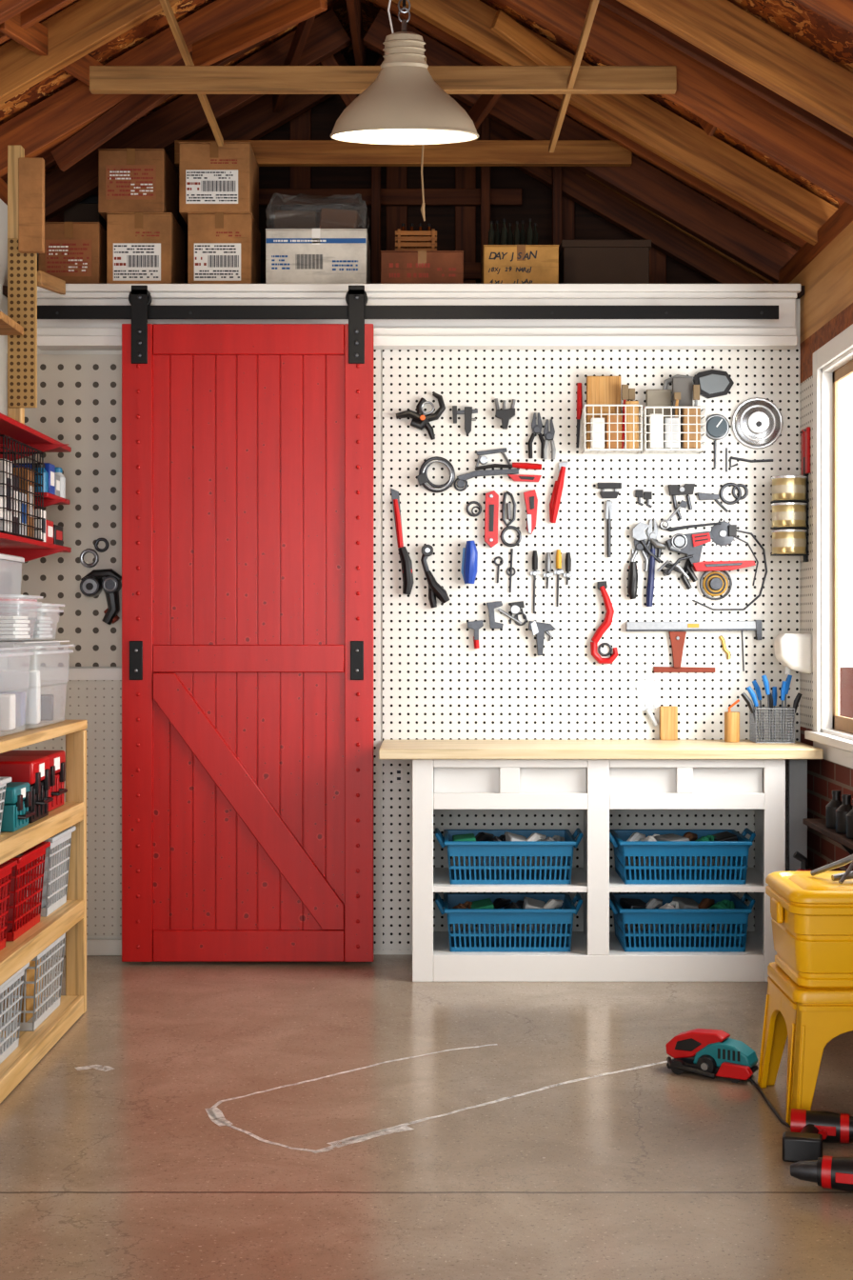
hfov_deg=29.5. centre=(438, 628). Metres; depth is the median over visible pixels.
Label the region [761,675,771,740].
screwdriver
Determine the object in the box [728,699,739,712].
bradawl
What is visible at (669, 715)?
wood block
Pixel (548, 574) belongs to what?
screwdriver
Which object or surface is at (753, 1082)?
power cable
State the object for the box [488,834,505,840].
coiled cable
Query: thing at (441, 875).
shelf
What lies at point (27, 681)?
packet
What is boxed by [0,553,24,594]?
lidded box
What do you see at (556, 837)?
coiled cable
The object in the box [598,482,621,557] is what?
brush
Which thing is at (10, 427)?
wall shelf
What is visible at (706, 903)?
tube
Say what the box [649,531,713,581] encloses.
drill
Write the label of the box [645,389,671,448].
pad
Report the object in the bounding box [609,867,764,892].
shelf
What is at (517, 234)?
bottle
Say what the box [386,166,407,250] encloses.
stud
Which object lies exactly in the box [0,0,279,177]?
rafter
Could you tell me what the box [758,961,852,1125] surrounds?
step stool
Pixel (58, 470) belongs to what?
jar
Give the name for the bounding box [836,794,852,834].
bottle
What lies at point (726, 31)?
rafter
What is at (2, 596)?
container
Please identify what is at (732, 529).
wire loop
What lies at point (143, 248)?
cardboard box
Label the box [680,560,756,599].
grinder
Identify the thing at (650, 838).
coiled cable
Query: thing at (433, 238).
crate
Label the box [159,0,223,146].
brace
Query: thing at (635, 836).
tube
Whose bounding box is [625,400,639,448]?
wood block
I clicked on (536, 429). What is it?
pliers
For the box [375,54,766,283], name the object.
rafter
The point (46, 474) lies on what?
jar
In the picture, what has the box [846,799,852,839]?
bottle
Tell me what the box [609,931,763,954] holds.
shelf
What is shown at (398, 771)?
wall outlet
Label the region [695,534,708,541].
vent
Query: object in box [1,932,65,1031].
crate
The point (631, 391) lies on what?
brush
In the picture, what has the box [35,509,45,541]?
carton
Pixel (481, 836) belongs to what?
tube
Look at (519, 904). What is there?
coiled cable
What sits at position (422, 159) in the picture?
rope
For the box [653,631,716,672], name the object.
square
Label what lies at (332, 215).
wrapped bundle
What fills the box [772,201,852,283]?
wall plate
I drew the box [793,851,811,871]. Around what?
handle
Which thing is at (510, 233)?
bottle
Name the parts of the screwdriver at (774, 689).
handle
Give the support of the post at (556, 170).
on the deck
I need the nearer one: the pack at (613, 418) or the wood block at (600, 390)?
the pack at (613, 418)
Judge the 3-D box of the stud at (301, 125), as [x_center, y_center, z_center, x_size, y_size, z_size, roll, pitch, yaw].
[-0.600,-1.795,7.070,0.090,1.036,0.040,0,0,0]
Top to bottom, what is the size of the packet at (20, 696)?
0.100 m
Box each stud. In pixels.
[290,108,311,188]
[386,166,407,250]
[455,166,476,283]
[561,194,574,239]
[649,246,666,283]
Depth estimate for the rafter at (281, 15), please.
5.47 m
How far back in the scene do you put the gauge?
6.07 m
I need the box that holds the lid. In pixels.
[731,397,783,449]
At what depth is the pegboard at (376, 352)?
6.09 m
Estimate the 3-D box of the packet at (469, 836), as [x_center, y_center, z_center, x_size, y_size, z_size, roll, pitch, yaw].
[0.094,0.759,5.776,0.085,0.043,0.122,0,0,0]
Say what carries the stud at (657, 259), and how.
attached to the wall at (536, 196)
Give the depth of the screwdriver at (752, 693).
5.93 m
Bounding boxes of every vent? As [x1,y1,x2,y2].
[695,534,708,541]
[718,1048,740,1061]
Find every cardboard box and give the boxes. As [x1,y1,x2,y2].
[38,221,106,283]
[98,148,178,221]
[106,212,184,283]
[179,141,259,228]
[187,212,260,283]
[265,228,370,283]
[380,250,463,283]
[480,244,559,283]
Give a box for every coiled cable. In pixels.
[452,900,472,908]
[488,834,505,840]
[504,900,523,908]
[541,835,565,840]
[640,834,659,840]
[659,900,679,908]
[695,834,717,840]
[709,899,735,908]
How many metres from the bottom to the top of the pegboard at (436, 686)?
2.268 m
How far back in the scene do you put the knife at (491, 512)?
6.07 m
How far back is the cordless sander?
4.43 m
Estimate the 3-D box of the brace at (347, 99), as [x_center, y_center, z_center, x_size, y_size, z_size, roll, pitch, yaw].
[-0.379,-2.193,6.600,0.302,0.455,0.030,0,0,0]
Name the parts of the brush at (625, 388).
handle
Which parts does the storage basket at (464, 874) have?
handle, handle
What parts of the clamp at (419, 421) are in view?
handle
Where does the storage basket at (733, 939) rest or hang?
on the base cabinet
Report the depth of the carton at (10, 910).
4.60 m
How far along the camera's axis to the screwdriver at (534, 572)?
6.07 m
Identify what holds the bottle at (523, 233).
on the cardboard box at (501, 264)
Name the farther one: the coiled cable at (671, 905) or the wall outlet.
the wall outlet
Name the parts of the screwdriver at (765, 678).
handle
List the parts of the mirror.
frame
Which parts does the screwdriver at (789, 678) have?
handle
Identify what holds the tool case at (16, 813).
on the shelf unit at (70, 918)
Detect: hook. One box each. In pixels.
[494,556,503,582]
[635,489,643,505]
[643,491,652,507]
[719,630,744,671]
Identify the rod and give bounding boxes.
[506,548,516,592]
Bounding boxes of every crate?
[0,777,11,832]
[0,841,50,940]
[0,860,17,950]
[0,961,29,1063]
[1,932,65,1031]
[15,825,75,916]
[395,228,437,250]
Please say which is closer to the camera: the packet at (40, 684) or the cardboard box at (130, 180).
the packet at (40, 684)
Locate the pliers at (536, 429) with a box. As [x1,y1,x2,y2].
[527,412,544,458]
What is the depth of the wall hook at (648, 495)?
6.08 m
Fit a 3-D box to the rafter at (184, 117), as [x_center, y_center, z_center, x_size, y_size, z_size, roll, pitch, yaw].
[-1.265,-1.907,6.500,1.830,1.144,0.055,0,0,0]
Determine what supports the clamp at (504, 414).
hanging from the pegboard at (436, 686)
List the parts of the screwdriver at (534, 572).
handle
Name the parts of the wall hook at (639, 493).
plate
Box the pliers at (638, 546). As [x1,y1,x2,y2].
[629,539,649,571]
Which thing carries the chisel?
hanging from the pegboard at (436, 686)
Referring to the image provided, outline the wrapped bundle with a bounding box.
[274,203,362,228]
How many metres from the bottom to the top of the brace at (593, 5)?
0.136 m
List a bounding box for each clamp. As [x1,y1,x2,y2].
[80,568,121,624]
[396,392,445,439]
[452,405,478,435]
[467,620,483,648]
[494,398,516,429]
[528,620,556,655]
[667,483,695,519]
[697,482,748,512]
[810,854,852,883]
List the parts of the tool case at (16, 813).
lid, handle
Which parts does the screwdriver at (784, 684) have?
handle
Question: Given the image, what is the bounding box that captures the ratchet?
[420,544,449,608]
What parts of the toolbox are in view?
lid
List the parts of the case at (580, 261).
lid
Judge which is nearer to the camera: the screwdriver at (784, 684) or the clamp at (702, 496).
the screwdriver at (784, 684)
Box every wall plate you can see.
[0,177,7,204]
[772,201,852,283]
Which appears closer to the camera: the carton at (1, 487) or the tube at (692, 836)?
the carton at (1, 487)
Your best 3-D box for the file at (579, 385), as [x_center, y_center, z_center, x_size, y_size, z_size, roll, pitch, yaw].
[0.532,-0.800,6.078,0.023,0.243,0.023,0,0,0]
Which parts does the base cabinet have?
panel, panel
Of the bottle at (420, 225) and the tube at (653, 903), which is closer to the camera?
the tube at (653, 903)
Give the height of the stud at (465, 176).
0.937 m
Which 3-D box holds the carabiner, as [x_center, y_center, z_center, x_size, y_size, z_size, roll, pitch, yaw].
[0.275,-0.412,6.081,0.080,0.212,0.017,0,0,0]
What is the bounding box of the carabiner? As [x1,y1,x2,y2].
[500,490,521,546]
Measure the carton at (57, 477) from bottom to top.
0.080 m
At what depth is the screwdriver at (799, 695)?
5.90 m
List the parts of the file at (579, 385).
blade, handle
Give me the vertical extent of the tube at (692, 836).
0.050 m
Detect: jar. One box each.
[35,463,48,492]
[55,467,65,498]
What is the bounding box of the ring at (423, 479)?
[417,456,455,492]
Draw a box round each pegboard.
[7,354,121,666]
[12,680,121,936]
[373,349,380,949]
[382,346,800,949]
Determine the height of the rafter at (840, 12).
1.144 m
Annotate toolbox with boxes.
[765,871,852,988]
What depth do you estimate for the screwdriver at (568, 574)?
6.07 m
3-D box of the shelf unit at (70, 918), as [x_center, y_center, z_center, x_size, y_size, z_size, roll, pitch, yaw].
[-1.366,0.761,4.440,0.478,0.934,1.580,0,0,0]
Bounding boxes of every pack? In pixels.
[590,418,604,448]
[605,415,621,448]
[648,413,661,448]
[664,417,679,448]
[682,405,700,448]
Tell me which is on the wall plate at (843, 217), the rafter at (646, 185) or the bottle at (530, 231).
the rafter at (646, 185)
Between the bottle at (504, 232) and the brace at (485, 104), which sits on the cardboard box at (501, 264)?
the bottle at (504, 232)
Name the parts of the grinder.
handle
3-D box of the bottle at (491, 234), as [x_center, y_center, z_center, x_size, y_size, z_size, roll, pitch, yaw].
[0.203,-1.496,6.150,0.025,0.100,0.024,0,0,0]
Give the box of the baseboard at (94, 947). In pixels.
[45,939,121,955]
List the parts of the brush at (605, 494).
stem, handle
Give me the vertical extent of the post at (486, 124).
0.910 m
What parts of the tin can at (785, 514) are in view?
lid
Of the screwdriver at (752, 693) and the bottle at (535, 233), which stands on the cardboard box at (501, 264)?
the bottle at (535, 233)
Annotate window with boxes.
[804,323,852,768]
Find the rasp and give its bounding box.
[453,447,541,491]
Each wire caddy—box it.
[581,404,642,454]
[640,406,705,454]
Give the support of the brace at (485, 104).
attached to the tie at (267, 152)
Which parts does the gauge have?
stem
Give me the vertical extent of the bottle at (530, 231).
0.110 m
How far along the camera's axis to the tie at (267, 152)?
6.39 m
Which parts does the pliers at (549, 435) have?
handle, handle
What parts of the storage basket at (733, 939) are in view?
handle, handle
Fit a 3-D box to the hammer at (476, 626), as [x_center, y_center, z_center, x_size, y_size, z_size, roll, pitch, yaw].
[0.141,0.022,6.078,0.060,0.108,0.022,0,0,0]
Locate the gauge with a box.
[705,414,729,471]
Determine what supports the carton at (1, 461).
in the wire basket at (5, 454)
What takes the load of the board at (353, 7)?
attached to the rafter at (578, 187)
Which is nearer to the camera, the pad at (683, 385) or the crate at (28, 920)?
the crate at (28, 920)
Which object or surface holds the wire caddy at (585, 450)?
hanging from the pegboard at (436, 686)
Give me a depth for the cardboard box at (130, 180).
6.10 m
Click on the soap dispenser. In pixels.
(794, 651)
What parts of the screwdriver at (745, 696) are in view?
handle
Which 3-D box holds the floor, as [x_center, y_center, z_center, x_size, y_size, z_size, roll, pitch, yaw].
[-0.128,1.277,2.850,3.185,0.101,8.700,0,0,0]
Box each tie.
[89,65,677,94]
[174,140,632,166]
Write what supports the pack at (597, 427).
in the wire caddy at (585, 450)
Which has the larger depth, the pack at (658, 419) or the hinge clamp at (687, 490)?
the hinge clamp at (687, 490)
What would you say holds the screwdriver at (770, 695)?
in the mesh pen holder
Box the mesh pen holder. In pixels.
[749,706,795,742]
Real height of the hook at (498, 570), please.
0.100 m
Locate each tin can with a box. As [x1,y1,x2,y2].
[771,475,807,500]
[771,501,807,527]
[771,528,807,554]
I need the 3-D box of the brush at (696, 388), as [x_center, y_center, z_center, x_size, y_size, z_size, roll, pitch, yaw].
[0.961,-0.786,6.020,0.025,0.241,0.012,0,0,0]
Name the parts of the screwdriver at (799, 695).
handle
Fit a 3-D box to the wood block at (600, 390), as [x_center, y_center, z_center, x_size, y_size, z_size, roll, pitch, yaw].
[0.621,-0.805,6.060,0.128,0.277,0.030,0,0,0]
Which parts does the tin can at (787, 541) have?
lid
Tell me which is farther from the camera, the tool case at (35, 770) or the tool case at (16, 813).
the tool case at (35, 770)
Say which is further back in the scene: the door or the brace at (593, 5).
the door
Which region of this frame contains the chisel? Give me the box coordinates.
[460,540,478,583]
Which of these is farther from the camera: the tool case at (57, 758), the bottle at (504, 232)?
the bottle at (504, 232)
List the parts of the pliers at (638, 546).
handle, handle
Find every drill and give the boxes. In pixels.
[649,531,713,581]
[782,1108,852,1161]
[790,1155,852,1191]
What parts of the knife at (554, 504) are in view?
handle, blade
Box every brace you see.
[0,12,146,117]
[50,51,192,171]
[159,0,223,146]
[272,15,316,112]
[320,55,358,107]
[461,94,502,142]
[490,9,588,95]
[548,0,599,152]
[585,174,772,283]
[698,117,717,136]
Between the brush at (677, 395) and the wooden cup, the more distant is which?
the brush at (677, 395)
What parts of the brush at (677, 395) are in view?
handle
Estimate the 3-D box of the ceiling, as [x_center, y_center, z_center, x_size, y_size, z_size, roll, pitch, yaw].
[-0.325,-1.992,2.850,4.000,1.200,8.700,0,0,0]
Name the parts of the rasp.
knob, knob, blade, frame, handle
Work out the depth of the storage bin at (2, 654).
4.46 m
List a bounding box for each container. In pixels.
[0,594,43,604]
[0,602,64,612]
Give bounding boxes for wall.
[0,199,38,670]
[8,299,799,954]
[178,48,715,283]
[789,220,852,871]
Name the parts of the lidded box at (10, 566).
lid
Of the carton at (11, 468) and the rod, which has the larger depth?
the rod
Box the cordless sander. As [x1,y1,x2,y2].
[665,1028,759,1082]
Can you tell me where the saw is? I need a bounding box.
[390,488,414,595]
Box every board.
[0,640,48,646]
[18,157,44,253]
[38,640,69,645]
[345,0,366,65]
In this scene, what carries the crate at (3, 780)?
on the shelf unit at (70, 918)
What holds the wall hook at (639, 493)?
attached to the pegboard at (436, 686)
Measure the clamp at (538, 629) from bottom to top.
0.132 m
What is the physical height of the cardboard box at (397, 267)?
0.149 m
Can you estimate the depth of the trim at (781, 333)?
6.01 m
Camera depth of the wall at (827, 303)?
5.84 m
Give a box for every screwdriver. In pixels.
[530,550,539,613]
[543,552,553,588]
[554,549,563,606]
[563,552,573,584]
[740,692,760,740]
[746,685,762,740]
[752,680,764,739]
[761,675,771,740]
[769,692,773,736]
[772,686,778,739]
[780,680,786,740]
[782,674,792,739]
[789,692,802,740]
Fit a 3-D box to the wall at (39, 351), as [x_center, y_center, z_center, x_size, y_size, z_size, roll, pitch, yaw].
[-0.147,-0.007,6.150,3.145,2.470,0.100,0,0,0]
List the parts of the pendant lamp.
cord, lamp shade, chain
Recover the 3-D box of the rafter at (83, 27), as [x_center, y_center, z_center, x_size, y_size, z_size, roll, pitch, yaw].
[-1.265,-1.907,5.300,1.830,1.144,0.055,0,0,0]
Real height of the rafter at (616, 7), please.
1.083 m
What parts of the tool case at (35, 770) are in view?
lid, handle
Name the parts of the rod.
rod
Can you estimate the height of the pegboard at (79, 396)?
1.175 m
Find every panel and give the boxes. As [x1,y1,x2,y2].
[7,144,37,424]
[787,759,807,871]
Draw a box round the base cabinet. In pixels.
[412,759,785,981]
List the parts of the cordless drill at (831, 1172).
plate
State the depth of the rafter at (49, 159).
6.18 m
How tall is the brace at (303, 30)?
0.229 m
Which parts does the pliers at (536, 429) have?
handle, handle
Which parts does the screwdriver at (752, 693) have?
handle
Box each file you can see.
[576,382,582,448]
[646,543,655,606]
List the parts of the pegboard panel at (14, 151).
perforated strip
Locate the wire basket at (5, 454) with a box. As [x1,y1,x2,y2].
[0,434,43,540]
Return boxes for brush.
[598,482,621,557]
[621,384,628,448]
[628,388,635,400]
[674,392,680,417]
[693,384,699,405]
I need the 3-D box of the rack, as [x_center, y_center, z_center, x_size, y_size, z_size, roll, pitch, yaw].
[1.300,-0.440,5.980,0.130,0.387,0.060,0,0,0]
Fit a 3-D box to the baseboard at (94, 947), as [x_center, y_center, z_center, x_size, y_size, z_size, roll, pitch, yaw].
[-1.366,1.198,6.088,0.508,0.060,0.025,0,0,0]
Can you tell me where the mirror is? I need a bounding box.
[662,369,734,399]
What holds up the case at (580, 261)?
on the deck
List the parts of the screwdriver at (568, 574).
handle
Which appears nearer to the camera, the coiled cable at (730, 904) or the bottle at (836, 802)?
the bottle at (836, 802)
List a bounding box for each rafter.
[0,0,41,23]
[0,0,76,43]
[0,0,179,104]
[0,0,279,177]
[0,0,336,183]
[44,8,351,221]
[45,50,349,221]
[191,0,327,65]
[362,8,798,283]
[370,0,806,249]
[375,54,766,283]
[391,0,838,245]
[498,0,852,206]
[599,0,852,150]
[616,0,852,137]
[796,0,852,33]
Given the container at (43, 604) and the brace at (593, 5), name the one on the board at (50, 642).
the container at (43, 604)
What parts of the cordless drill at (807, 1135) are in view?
handle, plate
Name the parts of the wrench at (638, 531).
handle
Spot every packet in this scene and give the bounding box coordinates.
[0,670,39,723]
[0,691,25,726]
[0,694,15,730]
[40,683,40,719]
[40,694,54,720]
[452,833,476,840]
[470,898,494,908]
[502,831,526,840]
[522,897,545,908]
[620,898,646,908]
[654,833,689,840]
[672,897,699,908]
[712,831,738,840]
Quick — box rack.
[770,457,809,561]
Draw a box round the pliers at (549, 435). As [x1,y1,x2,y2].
[543,419,556,459]
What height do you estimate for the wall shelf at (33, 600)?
0.110 m
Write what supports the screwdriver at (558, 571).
hanging from the pegboard at (436, 686)
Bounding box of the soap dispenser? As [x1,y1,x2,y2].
[774,633,813,674]
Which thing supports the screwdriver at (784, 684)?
in the mesh pen holder
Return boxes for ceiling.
[0,0,852,250]
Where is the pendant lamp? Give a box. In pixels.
[329,0,479,144]
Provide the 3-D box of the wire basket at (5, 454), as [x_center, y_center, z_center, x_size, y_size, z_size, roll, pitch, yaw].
[-1.468,-0.452,5.300,0.232,0.307,0.504,0,0,0]
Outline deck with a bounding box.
[2,285,804,299]
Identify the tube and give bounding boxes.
[475,832,494,840]
[492,898,511,908]
[525,832,546,840]
[542,899,563,908]
[626,832,645,840]
[645,898,662,908]
[683,831,698,840]
[698,898,715,908]
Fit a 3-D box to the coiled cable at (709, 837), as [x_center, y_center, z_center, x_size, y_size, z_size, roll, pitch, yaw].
[0.960,0.761,5.780,0.091,0.044,0.117,0,0,0]
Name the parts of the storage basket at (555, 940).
handle, handle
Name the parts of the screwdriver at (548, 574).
handle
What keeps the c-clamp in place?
hanging from the pegboard at (436, 686)
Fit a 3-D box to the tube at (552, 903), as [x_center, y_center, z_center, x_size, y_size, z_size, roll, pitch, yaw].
[0.420,0.990,5.800,0.036,0.050,0.154,0,0,31]
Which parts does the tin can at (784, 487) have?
lid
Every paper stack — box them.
[0,616,30,638]
[0,617,52,638]
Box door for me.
[121,285,373,961]
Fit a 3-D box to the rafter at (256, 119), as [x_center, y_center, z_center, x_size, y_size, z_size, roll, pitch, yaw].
[-1.265,-1.907,6.950,1.830,1.144,0.055,0,0,0]
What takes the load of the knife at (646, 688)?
hanging from the pegboard at (436, 686)
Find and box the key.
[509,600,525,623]
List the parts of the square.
blade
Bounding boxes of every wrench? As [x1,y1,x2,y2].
[590,580,619,663]
[632,521,661,562]
[660,500,687,529]
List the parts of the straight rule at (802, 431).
blade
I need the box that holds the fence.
[840,667,852,718]
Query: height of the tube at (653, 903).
0.050 m
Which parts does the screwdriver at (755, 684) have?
handle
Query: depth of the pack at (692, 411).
5.99 m
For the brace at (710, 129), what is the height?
0.363 m
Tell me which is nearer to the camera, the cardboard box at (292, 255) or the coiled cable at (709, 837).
the coiled cable at (709, 837)
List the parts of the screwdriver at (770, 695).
handle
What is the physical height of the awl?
0.191 m
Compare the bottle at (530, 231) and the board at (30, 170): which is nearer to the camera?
the board at (30, 170)
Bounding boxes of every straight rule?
[800,428,804,475]
[803,426,810,473]
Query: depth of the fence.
9.50 m
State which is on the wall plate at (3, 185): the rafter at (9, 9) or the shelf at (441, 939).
the rafter at (9, 9)
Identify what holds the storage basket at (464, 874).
on the base cabinet
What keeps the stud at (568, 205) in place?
attached to the wall at (536, 196)
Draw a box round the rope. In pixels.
[420,57,426,220]
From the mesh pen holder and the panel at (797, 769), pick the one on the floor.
the panel at (797, 769)
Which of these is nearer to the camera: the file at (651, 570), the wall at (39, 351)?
the file at (651, 570)
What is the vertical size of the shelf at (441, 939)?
0.023 m
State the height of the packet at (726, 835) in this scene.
0.049 m
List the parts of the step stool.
leg, seat, leg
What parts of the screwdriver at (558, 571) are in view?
handle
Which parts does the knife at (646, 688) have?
blade, handle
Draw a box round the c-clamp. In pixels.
[486,600,527,628]
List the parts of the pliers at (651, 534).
handle, handle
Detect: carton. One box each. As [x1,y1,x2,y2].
[0,460,11,532]
[0,485,2,530]
[0,857,22,932]
[1,958,42,1022]
[11,462,55,495]
[11,467,34,537]
[11,475,18,533]
[19,491,26,535]
[19,849,52,908]
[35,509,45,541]
[45,520,53,543]
[53,524,62,545]
[55,474,59,496]
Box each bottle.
[400,223,407,248]
[408,223,416,248]
[417,223,424,248]
[425,223,431,248]
[488,220,495,244]
[495,220,500,244]
[500,218,507,244]
[507,222,513,244]
[514,220,520,244]
[520,220,525,244]
[526,218,533,244]
[533,222,539,244]
[825,790,842,828]
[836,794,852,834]
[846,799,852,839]
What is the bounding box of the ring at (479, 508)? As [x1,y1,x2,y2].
[466,500,481,517]
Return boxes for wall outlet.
[394,767,403,782]
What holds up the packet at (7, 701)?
in the storage bin at (2, 654)
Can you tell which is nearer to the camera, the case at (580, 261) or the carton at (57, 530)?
the carton at (57, 530)
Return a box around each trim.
[6,668,121,679]
[37,283,801,350]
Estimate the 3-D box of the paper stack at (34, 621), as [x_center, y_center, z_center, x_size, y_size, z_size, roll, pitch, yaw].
[-1.285,-0.004,4.998,0.150,0.064,0.168,0,0,0]
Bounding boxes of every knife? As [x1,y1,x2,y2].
[484,490,499,547]
[523,489,538,534]
[549,460,568,522]
[635,678,659,726]
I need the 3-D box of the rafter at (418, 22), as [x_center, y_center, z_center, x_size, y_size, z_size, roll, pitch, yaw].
[0.615,-1.947,6.200,1.795,1.083,0.035,0,0,0]
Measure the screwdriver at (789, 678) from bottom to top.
0.243 m
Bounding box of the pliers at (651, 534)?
[643,519,661,557]
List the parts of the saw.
blade, handle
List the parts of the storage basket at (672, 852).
handle, handle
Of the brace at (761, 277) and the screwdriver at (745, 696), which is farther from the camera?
the brace at (761, 277)
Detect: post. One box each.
[371,166,380,283]
[480,116,490,283]
[552,166,561,248]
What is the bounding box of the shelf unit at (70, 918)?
[0,720,87,1103]
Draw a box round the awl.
[627,548,638,599]
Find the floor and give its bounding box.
[0,954,852,1279]
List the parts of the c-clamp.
frame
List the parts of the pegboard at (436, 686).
saw blade, shelf bracket, arm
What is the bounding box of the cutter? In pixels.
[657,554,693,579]
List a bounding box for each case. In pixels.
[0,750,67,811]
[0,756,53,822]
[0,781,35,831]
[63,196,106,230]
[559,240,651,283]
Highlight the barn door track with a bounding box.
[37,305,779,319]
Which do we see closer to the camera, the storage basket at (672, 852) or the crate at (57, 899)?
the crate at (57, 899)
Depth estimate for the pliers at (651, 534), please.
6.08 m
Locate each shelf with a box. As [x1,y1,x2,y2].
[0,310,23,335]
[0,412,71,460]
[0,532,71,561]
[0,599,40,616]
[35,492,69,509]
[433,867,587,892]
[433,931,587,954]
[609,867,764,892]
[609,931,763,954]
[802,818,852,855]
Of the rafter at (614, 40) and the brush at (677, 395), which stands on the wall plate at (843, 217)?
the rafter at (614, 40)
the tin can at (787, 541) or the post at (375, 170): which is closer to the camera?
the tin can at (787, 541)
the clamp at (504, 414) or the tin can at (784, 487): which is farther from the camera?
the clamp at (504, 414)
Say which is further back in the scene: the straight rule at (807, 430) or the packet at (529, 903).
the straight rule at (807, 430)
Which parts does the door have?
pull plate, rail, rail, rail, panel, pull plate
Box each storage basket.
[435,827,583,884]
[435,893,582,951]
[609,827,756,884]
[609,893,755,951]
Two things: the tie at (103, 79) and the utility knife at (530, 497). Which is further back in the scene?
the utility knife at (530, 497)
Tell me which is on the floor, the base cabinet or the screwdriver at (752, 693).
the base cabinet
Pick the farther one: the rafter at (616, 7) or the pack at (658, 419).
the pack at (658, 419)
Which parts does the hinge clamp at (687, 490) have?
frame, stem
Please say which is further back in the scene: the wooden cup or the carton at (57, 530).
the wooden cup
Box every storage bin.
[0,644,74,654]
[0,645,36,657]
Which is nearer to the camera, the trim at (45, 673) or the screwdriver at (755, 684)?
the screwdriver at (755, 684)
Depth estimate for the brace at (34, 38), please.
5.21 m
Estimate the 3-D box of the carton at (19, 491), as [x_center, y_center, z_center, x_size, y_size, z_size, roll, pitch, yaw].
[-1.465,-0.380,5.393,0.171,0.144,0.085,0,0,0]
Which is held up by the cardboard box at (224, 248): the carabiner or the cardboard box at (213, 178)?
the cardboard box at (213, 178)
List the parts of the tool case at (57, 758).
lid, handle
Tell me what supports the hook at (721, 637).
hanging from the pegboard at (436, 686)
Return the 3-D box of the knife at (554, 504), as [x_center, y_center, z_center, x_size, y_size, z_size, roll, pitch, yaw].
[0.454,-0.512,6.075,0.071,0.233,0.028,0,0,0]
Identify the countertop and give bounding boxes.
[379,740,822,759]
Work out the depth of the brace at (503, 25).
5.66 m
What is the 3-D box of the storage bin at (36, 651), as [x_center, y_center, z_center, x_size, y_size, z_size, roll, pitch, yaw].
[-1.330,0.172,4.900,0.370,0.243,0.470,0,0,0]
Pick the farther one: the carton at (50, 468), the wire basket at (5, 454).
the carton at (50, 468)
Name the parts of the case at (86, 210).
lid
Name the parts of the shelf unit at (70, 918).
shelf, shelf, shelf, shelf, post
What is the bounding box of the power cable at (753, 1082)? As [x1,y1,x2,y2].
[748,1077,790,1128]
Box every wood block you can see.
[586,376,620,448]
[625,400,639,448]
[660,706,678,739]
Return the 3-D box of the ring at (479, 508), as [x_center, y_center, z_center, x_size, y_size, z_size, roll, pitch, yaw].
[0.136,-0.450,6.084,0.059,0.059,0.010,0,0,0]
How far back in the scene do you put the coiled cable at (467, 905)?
5.77 m
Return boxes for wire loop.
[692,524,767,610]
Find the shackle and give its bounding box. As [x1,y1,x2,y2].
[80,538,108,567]
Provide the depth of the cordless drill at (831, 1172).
3.52 m
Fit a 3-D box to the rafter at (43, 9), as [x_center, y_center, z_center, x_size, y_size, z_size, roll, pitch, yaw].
[-1.265,-1.947,5.080,1.795,1.083,0.035,0,0,0]
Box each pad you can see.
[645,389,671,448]
[672,377,693,448]
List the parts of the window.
sill, sash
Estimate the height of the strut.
0.148 m
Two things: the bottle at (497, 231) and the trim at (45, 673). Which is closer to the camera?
the trim at (45, 673)
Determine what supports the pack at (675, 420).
in the wire caddy at (654, 450)
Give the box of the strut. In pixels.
[37,270,65,294]
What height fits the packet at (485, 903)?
0.052 m
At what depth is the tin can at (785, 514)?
5.93 m
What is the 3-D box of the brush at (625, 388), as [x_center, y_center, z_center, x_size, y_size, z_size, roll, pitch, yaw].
[0.695,-0.785,6.012,0.025,0.241,0.012,0,0,0]
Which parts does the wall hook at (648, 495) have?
plate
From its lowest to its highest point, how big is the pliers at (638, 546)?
0.158 m
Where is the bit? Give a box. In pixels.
[659,521,721,531]
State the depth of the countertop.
5.60 m
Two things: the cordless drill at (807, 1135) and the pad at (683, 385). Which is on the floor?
the cordless drill at (807, 1135)
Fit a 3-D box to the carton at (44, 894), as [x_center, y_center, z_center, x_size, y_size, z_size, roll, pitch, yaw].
[-1.305,0.761,4.980,0.190,0.190,0.202,0,0,0]
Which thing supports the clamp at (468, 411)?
hanging from the pegboard at (436, 686)
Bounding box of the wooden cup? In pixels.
[724,711,739,742]
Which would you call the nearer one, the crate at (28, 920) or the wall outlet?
the crate at (28, 920)
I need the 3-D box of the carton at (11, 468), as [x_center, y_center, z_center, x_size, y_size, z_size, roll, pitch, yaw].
[-1.465,-0.425,5.487,0.171,0.234,0.085,0,0,0]
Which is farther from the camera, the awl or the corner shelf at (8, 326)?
the awl

